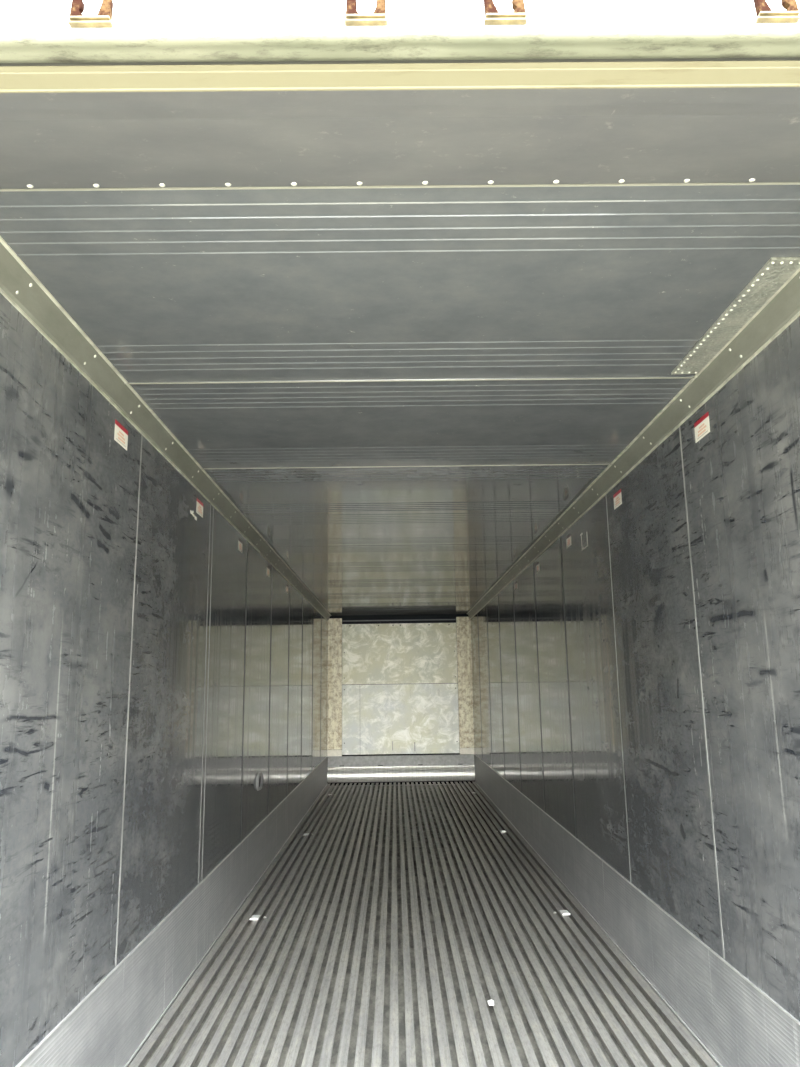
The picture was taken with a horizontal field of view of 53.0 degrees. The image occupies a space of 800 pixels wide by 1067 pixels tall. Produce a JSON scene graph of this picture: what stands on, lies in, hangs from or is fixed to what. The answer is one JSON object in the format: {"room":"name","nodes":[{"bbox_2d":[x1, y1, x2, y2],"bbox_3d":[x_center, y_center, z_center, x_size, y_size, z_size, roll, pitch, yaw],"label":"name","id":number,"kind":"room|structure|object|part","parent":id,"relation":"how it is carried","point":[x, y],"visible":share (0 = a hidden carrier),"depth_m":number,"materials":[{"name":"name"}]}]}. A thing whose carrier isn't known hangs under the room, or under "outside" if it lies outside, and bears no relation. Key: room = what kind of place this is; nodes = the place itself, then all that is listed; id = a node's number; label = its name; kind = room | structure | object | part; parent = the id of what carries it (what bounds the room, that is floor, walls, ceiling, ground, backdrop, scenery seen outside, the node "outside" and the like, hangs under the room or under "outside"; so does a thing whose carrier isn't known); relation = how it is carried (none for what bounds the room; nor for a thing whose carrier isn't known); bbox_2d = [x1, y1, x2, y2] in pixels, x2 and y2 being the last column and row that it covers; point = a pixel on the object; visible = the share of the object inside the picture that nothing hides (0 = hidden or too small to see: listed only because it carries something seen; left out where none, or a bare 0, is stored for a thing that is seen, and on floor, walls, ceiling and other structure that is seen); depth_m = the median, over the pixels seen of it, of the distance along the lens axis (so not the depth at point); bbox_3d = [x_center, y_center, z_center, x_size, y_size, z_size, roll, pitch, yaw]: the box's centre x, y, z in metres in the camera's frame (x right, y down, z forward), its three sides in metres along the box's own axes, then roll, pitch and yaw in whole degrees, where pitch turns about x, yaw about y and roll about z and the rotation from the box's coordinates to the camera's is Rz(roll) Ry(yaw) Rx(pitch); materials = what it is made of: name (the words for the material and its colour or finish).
{"room":"cargo space","nodes":[
{"label":"cargo space","id":0,"kind":"room"},
{"bbox_2d":[0,293,327,1066],"bbox_3d":[-1.146,1.531,7.022,0.072,2.660,11.817,-1,-11,0],"label":"wall","id":1,"kind":"structure","parent":0,"point":[152,666],"depth_m":2.99,"materials":[{"name":"grey metal"}]},
{"bbox_2d":[114,419,127,449],"bbox_3d":[-1.101,-0.388,3.170,0.001,0.082,0.150,-1,-11,0],"label":"sticker","id":2,"kind":"object","parent":1,"relation":"attached to","point":[121,434],"visible":1,"depth_m":3.17,"materials":[{"name":"paper"}]},
{"bbox_2d":[117,431,124,443],"bbox_3d":[-1.101,-0.381,3.169,0.001,0.034,0.090,-1,-11,0],"label":"print","id":3,"kind":"object","parent":2,"relation":"on","point":[120,434],"depth_m":3.17},
{"bbox_2d":[0,236,330,620],"bbox_3d":[-1.108,0.249,7.180,0.081,0.107,11.606,-1,-11,0],"label":"trim","id":4,"kind":"structure","parent":1,"relation":"attached to","point":[19,285],"depth_m":2.97,"materials":[{"name":"metal"}]},
{"bbox_2d":[15,756,327,1066],"bbox_3d":[-1.096,2.590,6.722,0.022,0.466,11.616,-1,-11,0],"label":"baseboard","id":5,"kind":"structure","parent":1,"relation":"attached to","point":[109,1027],"depth_m":3.67,"materials":[{"name":"metal"}]},
{"bbox_2d":[196,498,202,517],"bbox_3d":[-1.109,-0.141,4.446,0.001,0.082,0.150,-1,-11,0],"label":"sticker","id":6,"kind":"object","parent":1,"relation":"attached to","point":[199,509],"visible":1,"depth_m":4.44,"materials":[{"name":"paper"}]},
{"bbox_2d":[238,538,242,551],"bbox_3d":[-1.116,0.084,5.610,0.001,0.082,0.150,-1,-11,0],"label":"sticker","id":7,"kind":"object","parent":1,"relation":"attached to","point":[240,543],"visible":1,"depth_m":5.61,"materials":[{"name":"paper"}]},
{"bbox_2d":[256,772,262,790],"bbox_3d":[-1.090,1.929,6.241,0.020,0.136,0.240,-1,-11,0],"label":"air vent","id":8,"kind":"object","parent":1,"relation":"in","point":[259,781],"visible":1,"depth_m":6.25,"materials":[{"name":"metal"}]},
{"bbox_2d":[0,87,799,615],"bbox_3d":[0.019,0.211,7.285,2.440,0.199,11.817,-1,-11,0],"label":"ceiling","id":9,"kind":"structure","parent":0,"point":[402,333],"depth_m":2.32,"materials":[{"name":"grey metal"}]},
{"bbox_2d":[671,257,799,373],"bbox_3d":[1.084,-0.687,2.647,0.102,0.010,0.833,-1,-11,0],"label":"plate","id":10,"kind":"object","parent":9,"relation":"attached to","point":[777,270],"visible":1,"depth_m":2.55,"materials":[{"name":"metal"}]},
{"bbox_2d":[0,0,799,92],"bbox_3d":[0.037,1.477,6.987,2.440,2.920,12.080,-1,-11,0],"label":"header","id":11,"kind":"object","parent":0,"point":[151,45],"depth_m":1.37,"materials":[{"name":"white paint"}]},
{"bbox_2d":[68,0,114,27],"bbox_3d":[-0.521,-0.892,1.354,0.072,0.076,0.016,-1,-11,0],"label":"lock keeper","id":12,"kind":"object","parent":11,"relation":"on","point":[83,13],"visible":1,"depth_m":1.35,"materials":[{"name":"white paint"}]},
{"bbox_3d":[-0.521,-0.891,1.361,0.072,0.075,0.003,-1,-11,0],"label":"plate","id":13,"kind":"part","parent":12,"relation":"part of","materials":[{"name":"white paint"}]},
{"bbox_2d":[344,0,386,25],"bbox_3d":[-0.058,-0.898,1.358,0.072,0.076,0.016,-1,-11,0],"label":"lock keeper","id":14,"kind":"object","parent":11,"relation":"on","point":[357,12],"visible":1,"depth_m":1.35,"materials":[{"name":"white paint"}]},
{"bbox_3d":[-0.058,-0.897,1.365,0.072,0.075,0.003,-1,-11,0],"label":"plate","id":15,"kind":"part","parent":14,"relation":"part of","materials":[{"name":"white paint"}]},
{"bbox_3d":[0.056,-0.825,1.437,2.310,0.020,0.058,-1,-11,0],"label":"seal seat","id":16,"kind":"part","parent":11,"relation":"part of","materials":[{"name":"beige metal"}]},
{"bbox_2d":[483,0,527,24],"bbox_3d":[0.178,-0.901,1.360,0.072,0.076,0.016,-1,-11,0],"label":"lock keeper","id":17,"kind":"object","parent":11,"relation":"on","point":[496,12],"visible":1,"depth_m":1.35,"materials":[{"name":"white paint"}]},
{"bbox_2d":[753,0,799,22],"bbox_3d":[0.640,-0.906,1.364,0.073,0.076,0.016,-1,-11,0],"label":"lock keeper","id":18,"kind":"object","parent":11,"relation":"on","point":[765,11],"visible":1,"depth_m":1.36,"materials":[{"name":"white paint"}]},
{"bbox_3d":[0.640,-0.906,1.371,0.072,0.075,0.003,-1,-11,0],"label":"plate","id":19,"kind":"part","parent":18,"relation":"part of","materials":[{"name":"white paint"}]},
{"bbox_2d":[330,631,471,785],"bbox_3d":[0.002,2.667,12.868,2.440,2.820,0.080,-1,-11,0],"label":"wall","id":20,"kind":"structure","parent":0,"point":[456,631],"depth_m":12.59,"materials":[{"name":"grey metal"}]},
{"bbox_2d":[327,614,474,755],"bbox_3d":[-0.001,2.384,12.707,2.294,2.184,0.056,-1,-11,0],"label":"bulkhead","id":21,"kind":"object","parent":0,"point":[394,686],"visible":0.98,"depth_m":12.69,"materials":[{"name":"plastic"}]},
{"bbox_3d":[-1.034,2.367,12.694,0.228,2.040,0.034,-1,-11,0],"label":"post","id":22,"kind":"part","parent":21,"relation":"part of","materials":[{"name":"plastic"}]},
{"bbox_3d":[-0.014,1.393,12.891,1.830,0.015,0.030,-1,-11,0],"label":"return air rail","id":23,"kind":"part","parent":21,"relation":"part of","materials":[{"name":"black metal"}]},
{"bbox_3d":[-0.007,1.914,12.796,1.830,0.952,0.020,-1,-11,0],"label":"panel","id":24,"kind":"part","parent":21,"relation":"part of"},
{"bbox_3d":[0.007,2.912,12.604,1.830,1.068,0.018,-1,-11,0],"label":"panel","id":25,"kind":"part","parent":21,"relation":"part of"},
{"bbox_3d":[1.032,2.342,12.712,0.228,2.040,0.034,-1,-11,0],"label":"post","id":26,"kind":"part","parent":21,"relation":"part of","materials":[{"name":"plastic"}]},
{"bbox_2d":[128,781,718,1066],"bbox_3d":[0.056,2.831,6.720,2.440,0.160,11.930,-1,-11,0],"label":"floor","id":27,"kind":"structure","parent":0,"point":[386,937],"depth_m":4.27,"materials":[{"name":"metal"}]},
{"bbox_2d":[250,915,266,919],"bbox_3d":[-0.901,2.449,5.121,0.099,0.010,0.104,-1,-11,0],"label":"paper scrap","id":28,"kind":"object","parent":27,"relation":"on","point":[254,917],"visible":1,"depth_m":5.11,"materials":[{"name":"white paper"}]},
{"bbox_3d":[-0.925,2.449,5.120,0.052,0.010,0.104,-1,-11,0],"label":"plate","id":29,"kind":"part","parent":28,"relation":"part of","materials":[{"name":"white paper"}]},
{"bbox_2d":[327,754,474,782],"bbox_3d":[0.017,3.644,12.430,2.280,0.393,0.080,-1,-11,0],"label":"air baffle","id":30,"kind":"object","parent":27,"relation":"on","point":[456,767],"visible":1,"depth_m":12.43,"materials":[{"name":"metal"}]},
{"bbox_2d":[487,999,493,1005],"bbox_3d":[0.419,2.155,3.685,0.030,0.006,0.068,-1,-11,0],"label":"chip","id":31,"kind":"object","parent":27,"relation":"on","point":[490,1002],"visible":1,"depth_m":3.68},
{"bbox_2d":[553,910,569,914],"bbox_3d":[1.031,2.425,5.137,0.099,0.010,0.104,-1,-11,0],"label":"paper scrap","id":32,"kind":"object","parent":27,"relation":"on","point":[563,912],"visible":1,"depth_m":5.13,"materials":[{"name":"white paper"}]},
{"bbox_3d":[1.055,2.425,5.137,0.052,0.010,0.104,-1,-11,0],"label":"plate","id":33,"kind":"part","parent":32,"relation":"part of","materials":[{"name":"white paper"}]},
{"bbox_2d":[471,316,799,1020],"bbox_3d":[1.221,1.502,7.042,0.072,2.660,11.817,-1,-11,0],"label":"wall","id":34,"kind":"structure","parent":0,"point":[640,687],"depth_m":3.39,"materials":[{"name":"grey metal"}]},
{"bbox_2d":[536,562,539,572],"bbox_3d":[1.172,0.288,6.827,0.001,0.082,0.150,-1,-11,0],"label":"sticker","id":35,"kind":"object","parent":34,"relation":"attached to","point":[537,564],"visible":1,"depth_m":6.83,"materials":[{"name":"paper"}]},
{"bbox_2d":[566,533,570,547],"bbox_3d":[1.180,0.052,5.610,0.001,0.082,0.150,-1,-11,0],"label":"sticker","id":36,"kind":"object","parent":34,"relation":"attached to","point":[568,538],"visible":1,"depth_m":5.61,"materials":[{"name":"paper"}]},
{"bbox_2d":[580,532,587,549],"bbox_3d":[1.184,0.043,5.161,0.001,0.112,0.185,-1,-11,0],"label":"bracket","id":37,"kind":"object","parent":34,"relation":"attached to","point":[586,532],"visible":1,"depth_m":5.20,"materials":[{"name":"grey metal"}]},
{"bbox_2d":[613,489,621,509],"bbox_3d":[1.187,-0.186,4.378,0.001,0.082,0.150,-1,-11,0],"label":"sticker","id":38,"kind":"object","parent":34,"relation":"attached to","point":[617,497],"visible":1,"depth_m":4.38,"materials":[{"name":"paper"}]},
{"bbox_2d":[467,268,799,618],"bbox_3d":[1.149,0.221,7.199,0.081,0.107,11.606,-1,-11,0],"label":"trim","id":39,"kind":"structure","parent":34,"relation":"attached to","point":[782,309],"depth_m":3.29,"materials":[{"name":"metal"}]},
{"bbox_2d":[474,754,799,1066],"bbox_3d":[1.202,2.562,6.741,0.022,0.466,11.616,-1,-11,0],"label":"baseboard","id":40,"kind":"structure","parent":34,"relation":"attached to","point":[732,1019],"depth_m":3.65,"materials":[{"name":"metal"}]},
{"bbox_2d":[694,412,709,442],"bbox_3d":[1.195,-0.419,3.175,0.001,0.082,0.150,-1,-11,0],"label":"sticker","id":41,"kind":"object","parent":34,"relation":"attached to","point":[702,426],"visible":1,"depth_m":3.17,"materials":[{"name":"paper"}]},
{"bbox_2d":[698,424,705,436],"bbox_3d":[1.194,-0.412,3.174,0.001,0.034,0.090,-1,-11,0],"label":"print","id":42,"kind":"object","parent":41,"relation":"on","point":[701,427],"depth_m":3.18}
]}

